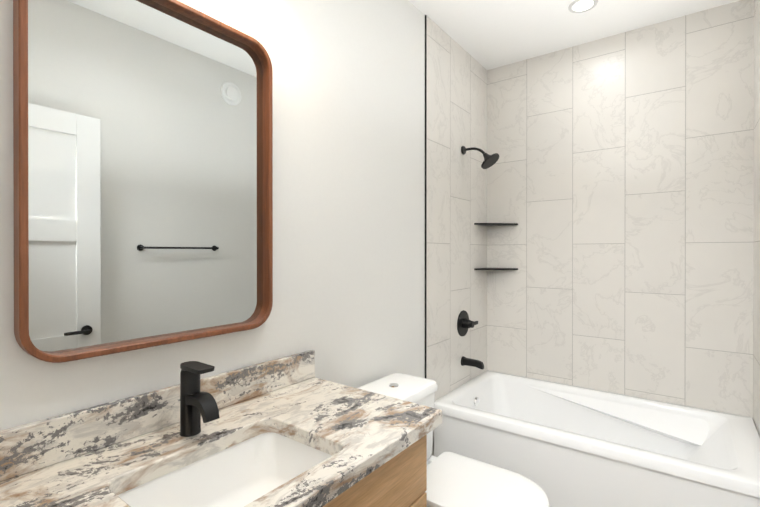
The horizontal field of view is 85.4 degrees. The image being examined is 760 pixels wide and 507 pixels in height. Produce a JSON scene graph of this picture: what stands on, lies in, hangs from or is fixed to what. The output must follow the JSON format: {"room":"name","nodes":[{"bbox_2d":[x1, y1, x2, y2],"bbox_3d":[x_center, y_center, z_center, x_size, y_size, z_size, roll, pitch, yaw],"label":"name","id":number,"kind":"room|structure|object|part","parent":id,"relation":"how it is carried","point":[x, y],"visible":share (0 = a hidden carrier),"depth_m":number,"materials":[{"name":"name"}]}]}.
{"room":"bathroom","nodes":[
{"label":"bathroom","id":0,"kind":"room"},
{"bbox_2d":[0,0,424,430],"bbox_3d":[-0.177,-0.015,1.916,0.120,2.740,3.378,0,0,37],"label":"wall","id":1,"kind":"structure","parent":0,"point":[348,306],"depth_m":1.74,"materials":[{"name":"paint"}]},
{"bbox_2d":[13,0,272,362],"bbox_3d":[-0.606,-0.238,1.199,0.046,0.990,0.694,0,0,37],"label":"mirror","id":2,"kind":"object","parent":1,"relation":"attached to","point":[143,166],"visible":1,"depth_m":1.13,"materials":[{"name":"brown wood"}]},
{"bbox_2d":[0,350,314,481],"bbox_3d":[-0.664,0.447,1.145,0.020,0.107,1.316,0,0,37],"label":"backsplash","id":3,"kind":"structure","parent":1,"relation":"attached to","point":[30,446],"depth_m":1.09,"materials":[{"name":"multicoloured stone"}]},
{"bbox_2d":[425,15,426,378],"bbox_3d":[0.266,-0.016,2.400,0.009,2.740,0.006,0,0,37],"label":"trim","id":4,"kind":"structure","parent":1,"relation":"attached to","point":[426,196],"depth_m":2.40,"materials":[{"name":"black metal"}]},
{"bbox_2d":[427,16,486,455],"bbox_3d":[0.540,-0.017,2.768,0.008,2.740,0.913,0,0,37],"label":"wall tile","id":5,"kind":"structure","parent":1,"relation":"attached to","point":[456,178],"depth_m":2.69,"materials":[{"name":"beige tile"}]},
{"bbox_2d":[457,310,477,335],"bbox_3d":[0.593,0.473,2.771,0.074,0.176,0.183,0,0,37],"label":"shower valve","id":6,"kind":"object","parent":5,"relation":"attached to","point":[464,323],"visible":1,"depth_m":2.76,"materials":[{"name":"black metal"}]},
{"bbox_2d":[461,356,483,369],"bbox_3d":[0.619,0.728,2.747,0.144,0.064,0.064,0,0,37],"label":"tub spout","id":7,"kind":"object","parent":5,"relation":"attached to","point":[472,362],"visible":1,"depth_m":2.73,"materials":[{"name":"black metal"}]},
{"bbox_2d":[461,146,498,168],"bbox_3d":[0.660,-0.640,2.713,0.248,0.173,0.132,0,0,37],"label":"shower head","id":8,"kind":"object","parent":5,"relation":"attached to","point":[490,160],"visible":1,"depth_m":2.68},
{"bbox_2d":[408,0,739,69],"bbox_3d":[0.480,-1.433,1.421,1.760,0.100,3.378,0,0,37],"label":"ceiling","id":9,"kind":"structure","parent":0,"point":[489,34],"depth_m":2.46,"materials":[{"name":"paint"}]},
{"bbox_2d":[568,0,597,12],"bbox_3d":[1.131,-1.383,2.297,0.150,0.006,0.150,0,0,37],"label":"recessed light","id":10,"kind":"object","parent":9,"relation":"in","point":[578,6],"visible":1,"depth_m":2.30,"materials":[{"name":"white"}]},
{"bbox_3d":[0.480,1.407,1.429,1.760,0.100,3.378,0,0,37],"label":"floor","id":11,"kind":"structure","parent":0,"visible":0},
{"bbox_2d":[324,438,426,506],"bbox_3d":[-0.456,0.951,0.968,0.563,0.813,1.270,0,0,37],"label":"bathroom vanity","id":12,"kind":"object","parent":11,"relation":"on","point":[401,483],"depth_m":1.17,"materials":[{"name":"brown wood"}]},
{"bbox_2d":[0,378,441,506],"bbox_3d":[-0.432,0.523,0.972,0.598,0.042,1.316,0,0,37],"label":"countertop","id":13,"kind":"structure","parent":12,"relation":"on","point":[366,430],"depth_m":1.08,"materials":[{"name":"multicoloured stone"}]},
{"bbox_2d":[176,361,223,437],"bbox_3d":[-0.495,0.404,1.125,0.142,0.193,0.054,0,0,37],"label":"faucet","id":14,"kind":"object","parent":13,"relation":"on","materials":[{"name":"black metal"}]},
{"bbox_2d":[116,426,335,506],"bbox_3d":[-0.346,0.611,0.989,0.380,0.158,0.510,0,0,37],"label":"sink","id":15,"kind":"object","parent":13,"relation":"in","point":[230,474],"depth_m":1.14,"materials":[{"name":"white ceramic"}]},
{"bbox_2d":[358,373,549,506],"bbox_3d":[0.278,0.974,1.702,0.793,0.763,0.400,0,0,37],"label":"toilet","id":16,"kind":"object","parent":11,"relation":"on","point":[455,480],"visible":0.48,"depth_m":1.67,"materials":[{"name":"ceramic"}]},
{"bbox_3d":[0.064,0.778,1.862,0.258,0.359,0.400,0,0,37],"label":"tank","id":17,"kind":"part","parent":16,"relation":"part of","materials":[{"name":"ceramic"}]},
{"bbox_3d":[0.386,0.933,1.621,0.522,0.047,0.394,0,0,37],"label":"seat","id":18,"kind":"part","parent":16,"relation":"part of","materials":[{"name":"white plastic"}]},
{"bbox_2d":[434,370,759,506],"bbox_3d":[1.157,1.119,2.333,1.500,0.470,0.858,0,0,37],"label":"bathtub","id":19,"kind":"object","parent":11,"relation":"on","point":[562,445],"visible":0.94,"depth_m":2.16,"materials":[{"name":"ceramic"}]},
{"bbox_3d":[1.455,-0.017,2.730,1.520,2.740,0.120,0,0,37],"label":"wall","id":20,"kind":"structure","parent":0,"visible":0},
{"bbox_2d":[474,268,517,269],"bbox_3d":[0.836,0.113,2.961,0.235,0.012,0.235,0,0,37],"label":"corner shelf","id":21,"kind":"object","parent":20,"relation":"attached to","point":[496,269],"visible":1,"depth_m":2.95,"materials":[{"name":"black metal"}]},
{"bbox_2d":[474,223,517,225],"bbox_3d":[0.836,-0.212,2.960,0.235,0.012,0.235,0,0,37],"label":"corner shelf","id":22,"kind":"object","parent":20,"relation":"attached to","point":[494,224],"visible":1,"depth_m":2.95,"materials":[{"name":"black metal"}]},
{"bbox_2d":[487,0,753,417],"bbox_3d":[1.417,-0.017,2.679,1.504,2.740,0.008,0,0,37],"label":"wall tile","id":23,"kind":"structure","parent":20,"relation":"attached to","point":[620,181],"depth_m":2.56,"materials":[{"name":"beige tile"}]},
{"bbox_3d":[1.137,-0.012,0.934,0.120,2.740,3.378,0,0,37],"label":"wall","id":24,"kind":"structure","parent":0,"visible":0},
{"bbox_2d":[753,0,759,435],"bbox_3d":[1.752,-0.015,1.863,0.008,2.740,0.913,0,0,37],"label":"wall tile","id":25,"kind":"structure","parent":24,"relation":"attached to","point":[756,332],"depth_m":2.12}
]}

